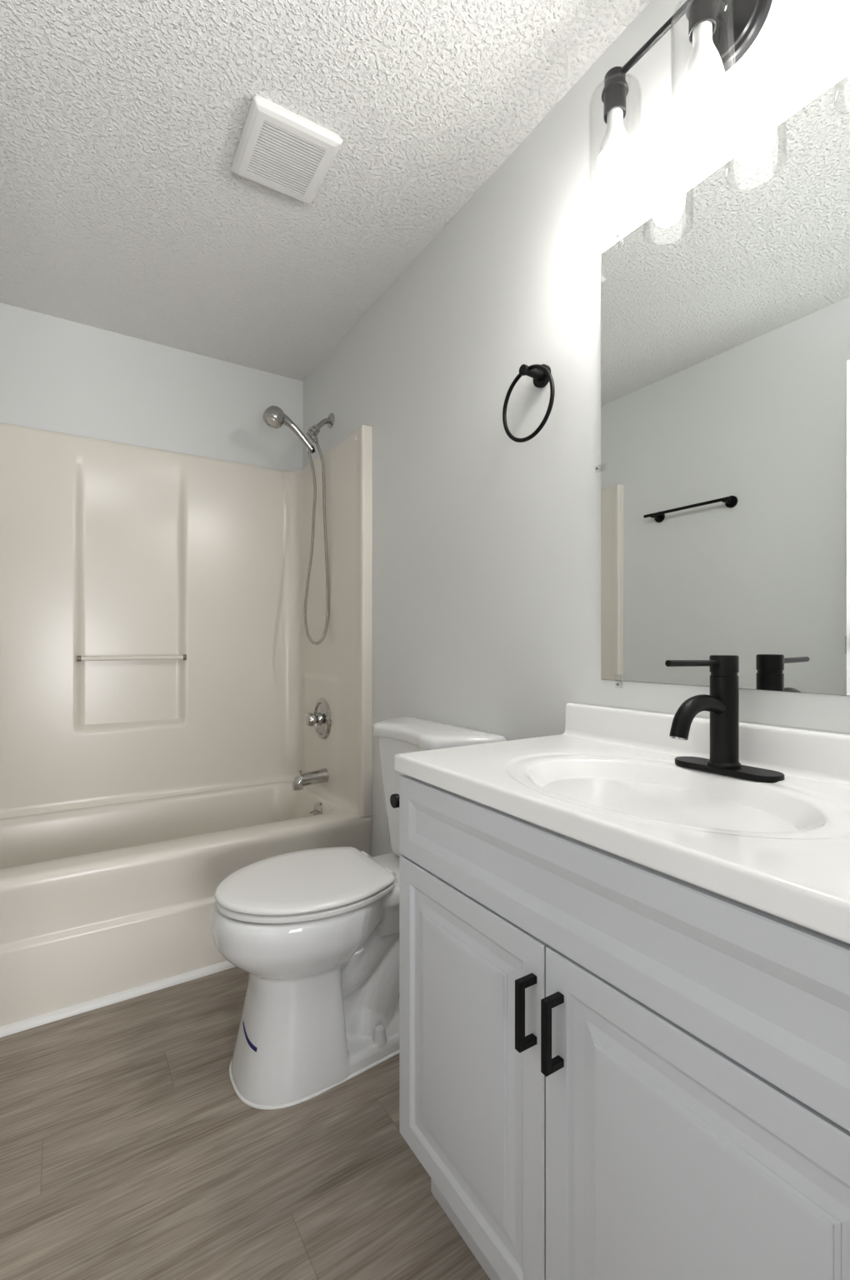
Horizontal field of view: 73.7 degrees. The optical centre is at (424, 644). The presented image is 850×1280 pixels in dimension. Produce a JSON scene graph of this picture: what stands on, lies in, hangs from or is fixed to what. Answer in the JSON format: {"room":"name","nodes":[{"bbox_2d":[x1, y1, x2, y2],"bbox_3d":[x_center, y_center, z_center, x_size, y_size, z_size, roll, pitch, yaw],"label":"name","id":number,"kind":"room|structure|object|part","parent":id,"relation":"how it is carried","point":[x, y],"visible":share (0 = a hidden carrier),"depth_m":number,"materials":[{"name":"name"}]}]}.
{"room":"bathroom","nodes":[
{"label":"bathroom","id":0,"kind":"room"},
{"bbox_2d":[0,302,303,470],"bbox_3d":[-1.298,-0.117,2.521,1.530,2.438,0.120,0,0,-33],"label":"wall","id":1,"kind":"structure","parent":0,"point":[59,375],"depth_m":2.48,"materials":[{"name":"white paint"}]},
{"bbox_2d":[0,966,489,1279],"bbox_3d":[-0.122,1.152,0.683,1.770,0.100,4.483,0,0,-33],"label":"floor","id":2,"kind":"structure","parent":0,"point":[130,1149],"depth_m":1.20,"materials":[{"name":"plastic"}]},
{"bbox_2d":[0,422,372,1026],"bbox_3d":[-1.058,0.122,2.147,1.529,1.959,0.768,0,0,-33],"label":"bathtub","id":3,"kind":"object","parent":2,"relation":"on","point":[161,672],"visible":0.97,"depth_m":2.36,"materials":[{"name":"beige plastic"}]},
{"bbox_2d":[0,960,235,1037],"bbox_3d":[-0.848,1.091,1.816,1.528,0.021,0.017,0,0,-33],"label":"trim","id":4,"kind":"structure","parent":3,"relation":"attached to","point":[20,1026],"depth_m":1.74,"materials":[{"name":"white wood"}]},
{"bbox_2d":[0,780,372,1026],"bbox_3d":[-1.058,0.886,2.146,1.528,0.432,0.766,0,0,-33],"label":"tub","id":5,"kind":"object","parent":3,"relation":"in","point":[100,898],"depth_m":1.86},
{"bbox_2d":[292,768,329,790],"bbox_3d":[-0.499,0.585,2.470,0.162,0.079,0.062,0,0,-33],"label":"tub spout","id":6,"kind":"object","parent":3,"relation":"attached to","point":[321,776],"visible":1,"depth_m":2.45,"materials":[{"name":"silver metal"}]},
{"bbox_2d":[305,698,330,739],"bbox_3d":[-0.488,0.334,2.519,0.082,0.184,0.184,0,0,-33],"label":"shower valve","id":7,"kind":"object","parent":3,"relation":"attached to","point":[320,718],"visible":1,"depth_m":2.50,"materials":[{"name":"silver metal"}]},
{"bbox_3d":[-0.510,0.334,2.505,0.030,0.059,0.062,0,0,-33],"label":"knob","id":8,"kind":"part","parent":7,"relation":"part of","materials":[{"name":"silver metal"}]},
{"bbox_3d":[-0.482,0.334,2.522,0.040,0.056,0.056,0,0,-33],"label":"valve stem","id":9,"kind":"part","parent":7,"relation":"part of","materials":[{"name":"silver metal"}]},
{"bbox_3d":[-0.461,0.717,2.441,0.028,0.069,0.071,0,0,-33],"label":"overflow plate","id":10,"kind":"part","parent":3,"relation":"part of","materials":[{"name":"silver metal"}]},
{"bbox_2d":[210,715,506,1109],"bbox_3d":[-0.220,0.675,1.581,0.717,0.857,0.539,0,0,-33],"label":"toilet","id":11,"kind":"object","parent":2,"relation":"on","point":[315,932],"visible":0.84,"depth_m":1.42,"materials":[{"name":"white ceramic"}]},
{"bbox_3d":[-0.330,0.646,1.510,0.434,0.017,0.376,0,0,-33],"label":"seat","id":12,"kind":"part","parent":11,"relation":"part of","materials":[{"name":"white plastic"}]},
{"bbox_3d":[-0.330,0.625,1.510,0.438,0.017,0.380,0,0,-33],"label":"lid","id":13,"kind":"part","parent":11,"relation":"part of","materials":[{"name":"white plastic"}]},
{"bbox_3d":[0.001,0.474,1.722,0.179,0.368,0.507,0,0,-33],"label":"tank","id":14,"kind":"part","parent":11,"relation":"part of","materials":[{"name":"white ceramic"}]},
{"bbox_3d":[-0.001,0.269,1.720,0.198,0.043,0.539,0,0,-33],"label":"tank lid","id":15,"kind":"part","parent":11,"relation":"part of","materials":[{"name":"white ceramic"}]},
{"bbox_2d":[399,775,849,1279],"bbox_3d":[0.358,0.676,0.877,0.508,0.852,0.821,0,0,-33],"label":"vanity cabinet","id":16,"kind":"object","parent":2,"relation":"on","point":[612,1067],"visible":0.94,"depth_m":0.68,"materials":[{"name":"grey paint"}]},
{"bbox_2d":[390,793,399,808],"bbox_3d":[0.010,0.330,1.200,0.140,0.048,0.097,0,0,-33],"label":"toilet paper holder","id":17,"kind":"object","parent":16,"relation":"attached to","point":[394,798],"visible":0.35,"depth_m":1.19,"materials":[{"name":"black metal"}]},
{"bbox_3d":[0.063,0.681,0.943,0.019,0.540,0.393,0,0,-33],"label":"cabinet door","id":18,"kind":"part","parent":16,"relation":"part of","materials":[{"name":"grey paint"}]},
{"bbox_3d":[0.139,0.506,0.778,0.032,0.094,0.010,0,0,-33],"label":"handle","id":19,"kind":"part","parent":16,"relation":"part of","materials":[{"name":"black metal"}]},
{"bbox_3d":[0.166,0.506,0.736,0.032,0.094,0.010,0,0,-33],"label":"handle","id":20,"kind":"part","parent":16,"relation":"part of","materials":[{"name":"black metal"}]},
{"bbox_2d":[395,702,849,944],"bbox_3d":[0.370,0.242,0.883,0.481,0.204,0.840,0,0,-33],"label":"countertop","id":21,"kind":"structure","parent":16,"relation":"on","point":[612,782],"depth_m":0.86,"materials":[{"name":"stone"}]},
{"bbox_2d":[665,655,784,783],"bbox_3d":[0.460,0.118,0.932,0.184,0.198,0.180,0,0,-33],"label":"faucet","id":22,"kind":"object","parent":21,"relation":"on","point":[722,702],"visible":1,"depth_m":0.94,"materials":[{"name":"black metal"}]},
{"bbox_3d":[0.437,0.031,0.920,0.132,0.012,0.010,0,0,-31],"label":"lever","id":23,"kind":"part","parent":22,"relation":"part of","materials":[{"name":"black metal"}]},
{"bbox_3d":[0.447,0.117,0.924,0.136,0.070,0.027,0,0,-33],"label":"spout","id":24,"kind":"part","parent":22,"relation":"part of","materials":[{"name":"black metal"}]},
{"bbox_3d":[0.513,0.212,0.965,0.060,0.010,0.180,0,0,-33],"label":"deck plate","id":25,"kind":"part","parent":22,"relation":"part of","materials":[{"name":"black metal"}]},
{"bbox_3d":[0.285,0.681,0.596,0.019,0.540,0.425,0,0,-33],"label":"cabinet door","id":26,"kind":"part","parent":16,"relation":"part of","materials":[{"name":"grey paint"}]},
{"bbox_2d":[0,0,651,381],"bbox_3d":[-0.548,-1.386,1.349,1.770,0.100,2.903,0,0,-33],"label":"ceiling","id":27,"kind":"structure","parent":0,"point":[124,211],"depth_m":1.50,"materials":[{"name":"white paint"}]},
{"bbox_2d":[230,95,342,204],"bbox_3d":[-0.378,-1.321,1.534,0.238,0.028,0.258,0,0,-33],"label":"ceiling vent","id":28,"kind":"object","parent":27,"relation":"in","point":[280,150],"visible":1,"depth_m":1.50,"materials":[{"name":"white plastic"}]},
{"bbox_2d":[303,0,849,857],"bbox_3d":[0.147,-0.117,1.793,0.120,2.438,2.903,0,0,-33],"label":"wall","id":29,"kind":"structure","parent":0,"point":[487,543],"depth_m":1.50,"materials":[{"name":"white paint"}]},
{"bbox_2d":[262,405,334,644],"bbox_3d":[-0.545,-0.523,2.474,0.318,1.053,0.113,0,0,-33],"label":"shower","id":30,"kind":"object","parent":29,"relation":"attached to","point":[274,417],"visible":1,"depth_m":2.48,"materials":[{"name":"grey metal"}]},
{"bbox_3d":[-0.563,-0.927,2.474,0.166,0.147,0.049,0,0,-33],"label":"handle","id":31,"kind":"part","parent":30,"relation":"part of","materials":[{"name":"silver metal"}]},
{"bbox_3d":[-0.464,-0.985,2.552,0.096,0.085,0.023,0,0,-33],"label":"shower arm","id":32,"kind":"part","parent":30,"relation":"part of","materials":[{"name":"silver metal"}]},
{"bbox_2d":[502,364,554,442],"bbox_3d":[0.270,-0.607,1.422,0.072,0.201,0.183,0,0,-33],"label":"towel ring","id":33,"kind":"object","parent":29,"relation":"attached to","point":[541,374],"visible":1,"depth_m":1.42,"materials":[{"name":"black metal"}]},
{"bbox_3d":[0.270,-0.680,1.422,0.072,0.055,0.055,0,0,-33],"label":"wall post","id":34,"kind":"part","parent":33,"relation":"part of","materials":[{"name":"black metal"}]},
{"bbox_2d":[560,702,849,787],"bbox_3d":[0.559,0.178,0.998,0.038,0.076,0.830,0,0,-33],"label":"backsplash","id":35,"kind":"structure","parent":29,"relation":"attached to","point":[817,756],"depth_m":1.00,"materials":[{"name":"stone"}]},
{"bbox_2d":[597,0,844,193],"bbox_3d":[0.500,-1.051,0.996,0.144,0.294,0.471,0,0,-33],"label":"vanity light","id":36,"kind":"object","parent":29,"relation":"attached to","point":[721,32],"visible":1,"depth_m":1.00,"materials":[{"name":"grey glass"}]},
{"bbox_2d":[601,65,628,124],"bbox_3d":[0.382,-1.103,1.141,0.052,0.081,0.052,0,0,-33],"label":"socket","id":37,"kind":"object","parent":36,"relation":"attached to","point":[615,91],"depth_m":1.12,"materials":[{"name":"grey metal"}]},
{"bbox_3d":[0.382,-0.948,1.141,0.068,0.063,0.068,0,0,-33],"label":"bulb","id":38,"kind":"part","parent":36,"relation":"part of","materials":[{"name":"white glass"}]},
{"bbox_2d":[685,0,719,44],"bbox_3d":[0.482,-1.103,0.985,0.052,0.081,0.052,0,0,-33],"label":"socket","id":39,"kind":"object","parent":36,"relation":"attached to","point":[700,14],"depth_m":0.97,"materials":[{"name":"grey"}]},
{"bbox_3d":[0.482,-0.948,0.985,0.068,0.063,0.068,0,0,-33],"label":"bulb","id":40,"kind":"part","parent":36,"relation":"part of","materials":[{"name":"white glass"}]},
{"bbox_3d":[0.513,-1.136,1.005,0.074,0.016,0.016,0,0,-33],"label":"arm","id":41,"kind":"part","parent":36,"relation":"part of","materials":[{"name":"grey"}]},
{"bbox_3d":[0.582,-0.948,0.829,0.068,0.063,0.068,0,0,-33],"label":"bulb","id":42,"kind":"part","parent":36,"relation":"part of","materials":[{"name":"white glass"}]},
{"bbox_2d":[595,73,849,695],"bbox_3d":[0.557,-0.401,1.030,0.011,0.993,0.624,0,0,-33],"label":"wall mirror","id":43,"kind":"object","parent":29,"relation":"attached to","point":[725,313],"visible":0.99,"depth_m":1.02,"materials":[{"name":"silver mirror"}]}
]}

